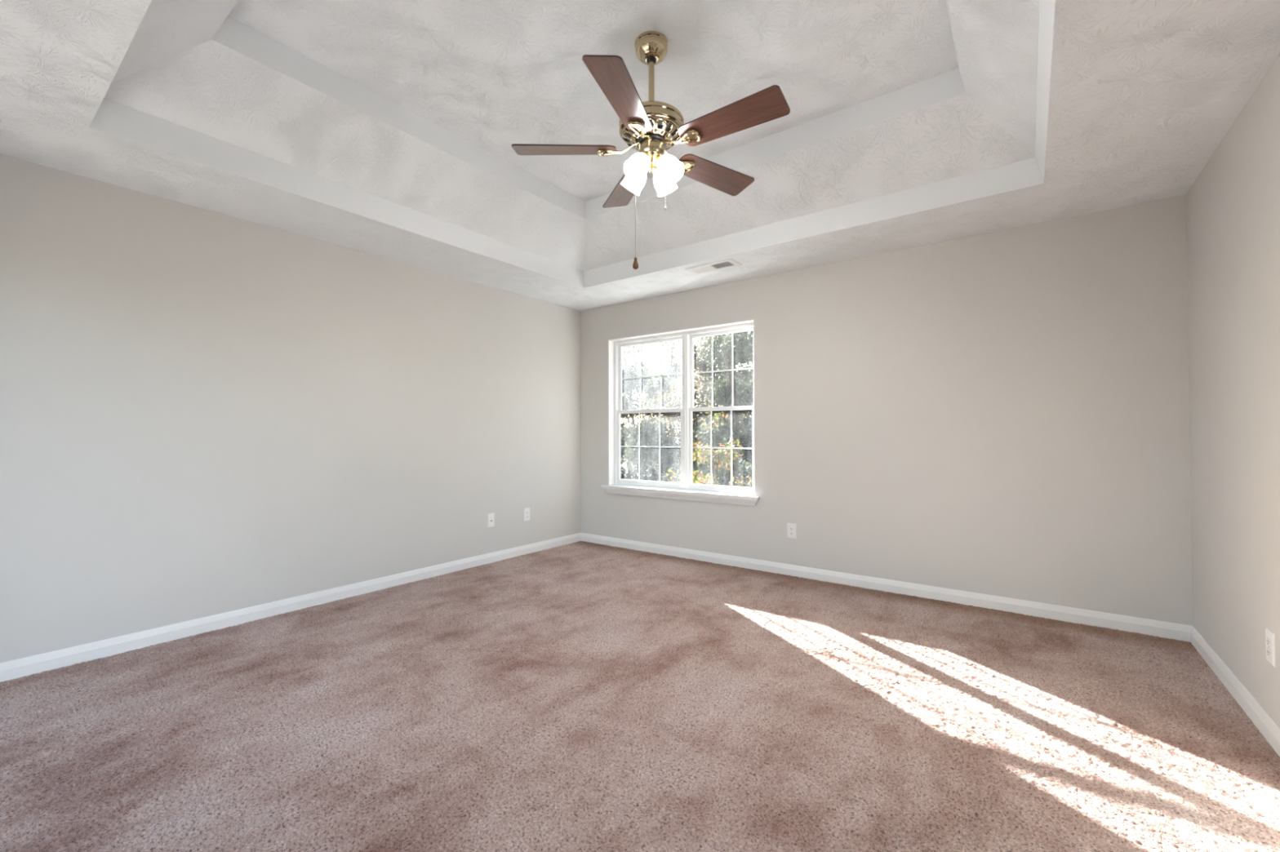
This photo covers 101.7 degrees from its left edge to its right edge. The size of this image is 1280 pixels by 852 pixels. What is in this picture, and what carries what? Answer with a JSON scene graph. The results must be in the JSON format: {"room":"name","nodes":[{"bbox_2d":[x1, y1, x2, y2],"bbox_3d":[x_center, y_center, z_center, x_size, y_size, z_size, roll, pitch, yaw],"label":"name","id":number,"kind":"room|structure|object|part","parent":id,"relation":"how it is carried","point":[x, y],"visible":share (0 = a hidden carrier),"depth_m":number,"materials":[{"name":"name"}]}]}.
{"room":"empty bedroom","nodes":[
{"label":"empty bedroom","id":0,"kind":"room"},
{"bbox_2d":[0,154,580,662],"bbox_3d":[-2.034,-0.355,3.790,0.160,3.300,4.490,-1,-1,37],"label":"wall","id":1,"kind":"structure","parent":0,"point":[204,413],"depth_m":3.12,"materials":[{"name":"paint"}]},
{"bbox_2d":[0,533,581,682],"bbox_3d":[-1.914,1.161,3.783,0.012,0.106,4.330,-1,-1,37],"label":"baseboard","id":2,"kind":"structure","parent":1,"relation":"attached to","point":[23,667],"depth_m":3.11,"materials":[{"name":"paint"}]},
{"bbox_2d":[487,512,494,528],"bbox_3d":[-1.309,0.832,4.596,0.020,0.120,0.074,-1,-1,37],"label":"outlet","id":3,"kind":"object","parent":1,"relation":"attached to","point":[491,517],"visible":1,"depth_m":4.60,"materials":[{"name":"white plastic"}]},
{"bbox_2d":[524,507,529,521],"bbox_3d":[-1.067,0.838,4.930,0.009,0.120,0.074,-1,-1,37],"label":"power outlet","id":4,"kind":"object","parent":1,"relation":"attached to","point":[526,511],"visible":1,"depth_m":4.92,"materials":[{"name":"white plastic"}]},
{"bbox_2d":[0,541,1279,851],"bbox_3d":[-0.106,1.175,2.438,4.519,0.020,4.330,-1,-1,37],"label":"floor","id":5,"kind":"structure","parent":0,"point":[580,696],"depth_m":2.00,"materials":[{"name":"carpet"}]},
{"bbox_2d":[0,0,1279,311],"bbox_3d":[-0.112,-1.547,2.474,4.519,0.560,4.330,-1,-1,37],"label":"ceiling","id":6,"kind":"structure","parent":0,"point":[388,129],"depth_m":2.64,"materials":[{"name":"textured paint"},{"name":"stomped plaster texture"}]},
{"bbox_2d":[511,31,790,269],"bbox_3d":[0.090,-1.287,2.462,1.224,1.082,1.277,-1,-1,37],"label":"ceiling fan","id":7,"kind":"object","parent":6,"relation":"hanging from","point":[651,127],"visible":1,"depth_m":2.40,"materials":[{"name":"brown wood"}]},
{"bbox_3d":[-0.355,-1.314,2.482,0.484,0.006,0.159,0,13,0],"label":"blade","id":8,"kind":"part","parent":7,"relation":"part of","materials":[{"name":"brown wood"}]},
{"bbox_3d":[-0.069,-1.319,2.094,0.159,0.006,0.484,14,3,17],"label":"blade","id":9,"kind":"part","parent":7,"relation":"part of","materials":[{"name":"brown wood"}]},
{"bbox_3d":[-0.075,-1.309,2.874,0.159,0.006,0.484,-14,4,-18],"label":"blade","id":10,"kind":"part","parent":7,"relation":"part of","materials":[{"name":"brown wood"}]},
{"bbox_3d":[-0.019,-1.206,2.542,0.106,0.116,0.106,1,41,-52],"label":"lamp shade","id":11,"kind":"part","parent":7,"relation":"part of","materials":[{"name":"white glass"}]},
{"bbox_3d":[-0.021,-1.046,2.481,0.003,0.502,0.003,-1,-1,37],"label":"pull chain","id":12,"kind":"part","parent":7,"relation":"part of","materials":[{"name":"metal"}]},
{"bbox_3d":[-0.003,-1.207,2.409,0.106,0.116,0.106,-1,-43,38],"label":"lamp shade","id":13,"kind":"part","parent":7,"relation":"part of","materials":[{"name":"white glass"}]},
{"bbox_3d":[0.001,-1.214,2.414,0.046,0.077,0.046,-1,-43,38],"label":"bulb","id":14,"kind":"part","parent":7,"relation":"part of","materials":[{"name":"white glass"}]},
{"bbox_3d":[0.055,-1.370,2.485,0.287,0.044,0.287,-1,-1,37],"label":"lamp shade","id":15,"kind":"part","parent":7,"relation":"part of","materials":[{"name":"gold metal"}]},
{"bbox_3d":[0.114,-1.206,2.558,0.106,0.116,0.106,-1,41,38],"label":"lamp shade","id":16,"kind":"part","parent":7,"relation":"part of","materials":[{"name":"white glass"}]},
{"bbox_3d":[0.121,-1.170,2.479,0.003,0.255,0.003,-1,-1,37],"label":"pull chain","id":17,"kind":"part","parent":7,"relation":"part of","materials":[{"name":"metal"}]},
{"bbox_3d":[0.125,-1.214,2.429,0.046,0.077,0.046,1,-43,-52],"label":"bulb","id":18,"kind":"part","parent":7,"relation":"part of","materials":[{"name":"white glass"}]},
{"bbox_3d":[0.130,-1.208,2.425,0.106,0.116,0.106,1,-43,-52],"label":"lamp shade","id":19,"kind":"part","parent":7,"relation":"part of","materials":[{"name":"white glass"}]},
{"bbox_3d":[0.385,-1.312,2.728,0.484,0.006,0.159,0,-14,-36],"label":"blade","id":20,"kind":"part","parent":7,"relation":"part of","materials":[{"name":"brown wood"}]},
{"bbox_3d":[0.389,-1.319,2.246,0.484,0.006,0.159,-1,-14,36],"label":"blade","id":21,"kind":"part","parent":7,"relation":"part of","materials":[{"name":"brown wood"}]},
{"bbox_2d":[684,258,742,275],"bbox_3d":[0.572,-1.244,4.085,0.410,0.007,0.184,-1,-1,37],"label":"ceiling vent","id":22,"kind":"object","parent":6,"relation":"in","point":[730,263],"visible":1,"depth_m":4.08,"materials":[{"name":"metal"}]},
{"bbox_2d":[580,195,1192,626],"bbox_3d":[1.230,-0.357,4.261,4.839,3.300,0.160,-1,-1,37],"label":"wall","id":23,"kind":"structure","parent":0,"point":[1005,413],"depth_m":3.46,"materials":[{"name":"paint"}]},
{"bbox_2d":[600,319,759,506],"bbox_3d":[0.347,-0.107,4.882,1.695,1.558,0.212,-1,-1,37],"label":"window","id":24,"kind":"structure","parent":23,"relation":"in","point":[686,490],"depth_m":4.87,"materials":[{"name":"paint"}]},
{"bbox_3d":[0.092,0.205,5.130,0.801,0.740,0.028,-1,-1,37],"label":"sash","id":25,"kind":"part","parent":24,"relation":"part of","materials":[{"name":"white plastic"}]},
{"bbox_3d":[0.108,-0.486,5.163,0.801,0.720,0.028,-1,-1,37],"label":"sash","id":26,"kind":"part","parent":24,"relation":"part of","materials":[{"name":"glass"}]},
{"bbox_3d":[0.725,0.198,4.659,0.666,0.740,0.028,-1,-1,37],"label":"sash","id":27,"kind":"part","parent":24,"relation":"part of","materials":[{"name":"white plastic"}]},
{"bbox_3d":[0.742,-0.494,4.693,0.666,0.720,0.028,-1,-1,37],"label":"sash","id":28,"kind":"part","parent":24,"relation":"part of","materials":[{"name":"glass"}]},
{"bbox_2d":[786,523,796,538],"bbox_3d":[1.209,0.836,4.158,0.074,0.120,0.009,-1,-1,37],"label":"power outlet","id":29,"kind":"object","parent":23,"relation":"attached to","point":[791,527],"visible":1,"depth_m":4.15,"materials":[{"name":"white plastic"}]},
{"bbox_2d":[580,532,1191,642],"bbox_3d":[1.182,1.159,4.171,4.519,0.106,0.012,-1,-1,37],"label":"baseboard","id":30,"kind":"structure","parent":23,"relation":"attached to","point":[1169,630],"depth_m":3.56,"materials":[{"name":"paint"}]},
{"bbox_2d":[1186,53,1279,728],"bbox_3d":[1.721,-0.401,0.999,0.160,3.300,4.490,-1,-1,37],"label":"wall","id":31,"kind":"structure","parent":0,"point":[1233,206],"depth_m":2.18,"materials":[{"name":"paint"}]},
{"bbox_2d":[1190,626,1279,756],"bbox_3d":[1.703,1.117,1.095,0.012,0.106,4.330,-1,-1,37],"label":"baseboard","id":32,"kind":"structure","parent":31,"relation":"attached to","point":[1270,731],"depth_m":2.17,"materials":[{"name":"paint"}]},
{"bbox_2d":[1265,627,1275,667],"bbox_3d":[2.309,0.811,1.912,0.009,0.120,0.074,-1,-1,37],"label":"power outlet","id":33,"kind":"object","parent":31,"relation":"attached to","point":[1269,635],"visible":1,"depth_m":1.90,"materials":[{"name":"white plastic"}]},
{"bbox_2d":[1266,636,1270,646],"bbox_3d":[2.307,0.791,1.914,0.002,0.027,0.034,-1,-1,37],"label":"socket","id":34,"kind":"object","parent":33,"relation":"attached to","point":[1268,638],"depth_m":1.91,"materials":[{"name":"white plastic"}]},
{"bbox_2d":[1266,647,1271,657],"bbox_3d":[2.307,0.830,1.914,0.002,0.027,0.034,-1,-1,37],"label":"socket","id":35,"kind":"object","parent":33,"relation":"attached to","point":[1268,649],"depth_m":1.91,"materials":[{"name":"white plastic"}]},
{"label":"outside","id":36,"kind":"structure","parent":0,"visible":0},
{"bbox_3d":[-3.141,4.736,10.467,70.000,0.300,85.000,-1,-1,37],"label":"ground","id":37,"kind":"structure","parent":36,"visible":0},
{"bbox_2d":[620,439,630,479],"bbox_3d":[-0.649,2.623,15.020,2.760,4.732,2.261,-1,-1,37],"label":"evergreen shrub","id":38,"kind":"object","parent":37,"relation":"on","point":[623,476],"visible":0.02,"depth_m":15.03,"materials":[{"name":"green plant"}]},
{"bbox_2d":[620,344,678,481],"bbox_3d":[-0.271,0.516,21.180,3.745,8.421,3.924,0,-1,2],"label":"tree","id":39,"kind":"object","parent":37,"relation":"on","point":[629,385],"visible":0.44,"depth_m":20.57,"materials":[{"name":"green plant"}]},
{"bbox_2d":[625,339,718,481],"bbox_3d":[1.986,-0.598,33.755,5.376,10.962,5.697,0,-1,-20],"label":"tree","id":40,"kind":"object","parent":37,"relation":"on","point":[655,387],"visible":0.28,"depth_m":32.98,"materials":[{"name":"green plant"}]},
{"bbox_2d":[630,417,720,483],"bbox_3d":[1.519,2.316,18.270,2.957,5.254,3.466,-1,-1,40],"label":"evergreen shrub","id":41,"kind":"object","parent":37,"relation":"on","point":[666,464],"visible":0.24,"depth_m":18.14,"materials":[{"name":"green plant"}]},
{"bbox_2d":[648,335,750,474],"bbox_3d":[3.043,-0.231,26.214,5.588,10.027,4.637,-1,-1,37],"label":"tree","id":42,"kind":"object","parent":37,"relation":"on","point":[700,366],"visible":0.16,"depth_m":25.84,"materials":[{"name":"green plant"}]},
{"bbox_2d":[662,330,753,487],"bbox_3d":[2.453,-0.464,14.403,3.981,10.189,3.823,0,-1,5],"label":"broadleaf tree","id":43,"kind":"object","parent":37,"relation":"on","point":[743,347],"visible":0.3,"depth_m":14.28,"materials":[{"name":"green plant"}]},
{"bbox_2d":[666,404,752,486],"bbox_3d":[1.410,2.079,10.066,1.800,4.998,1.691,0,-1,2],"label":"autumn tree","id":44,"kind":"object","parent":37,"relation":"on","point":[721,455],"visible":0.2,"depth_m":9.90,"materials":[{"name":"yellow plant"}]},
{"bbox_2d":[704,331,753,465],"bbox_3d":[6.161,-0.804,30.533,5.042,11.270,5.675,-1,-1,37],"label":"tree","id":45,"kind":"object","parent":37,"relation":"on","point":[746,374],"visible":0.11,"depth_m":29.55,"materials":[{"name":"green plant"}]},
{"bbox_2d":[715,413,752,485],"bbox_3d":[4.870,2.197,22.342,4.030,5.910,2.762,0,-1,-5],"label":"evergreen shrub","id":46,"kind":"object","parent":37,"relation":"on","point":[747,455],"visible":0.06,"depth_m":22.10,"materials":[{"name":"green plant"}]},
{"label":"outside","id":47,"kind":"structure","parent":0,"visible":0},
{"bbox_2d":[620,426,752,481],"bbox_3d":[11.934,2.031,40.350,82.600,6.032,16.900,-1,-1,37],"label":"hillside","id":48,"kind":"structure","parent":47,"point":[623,464],"depth_m":44.87,"materials":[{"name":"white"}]}
]}

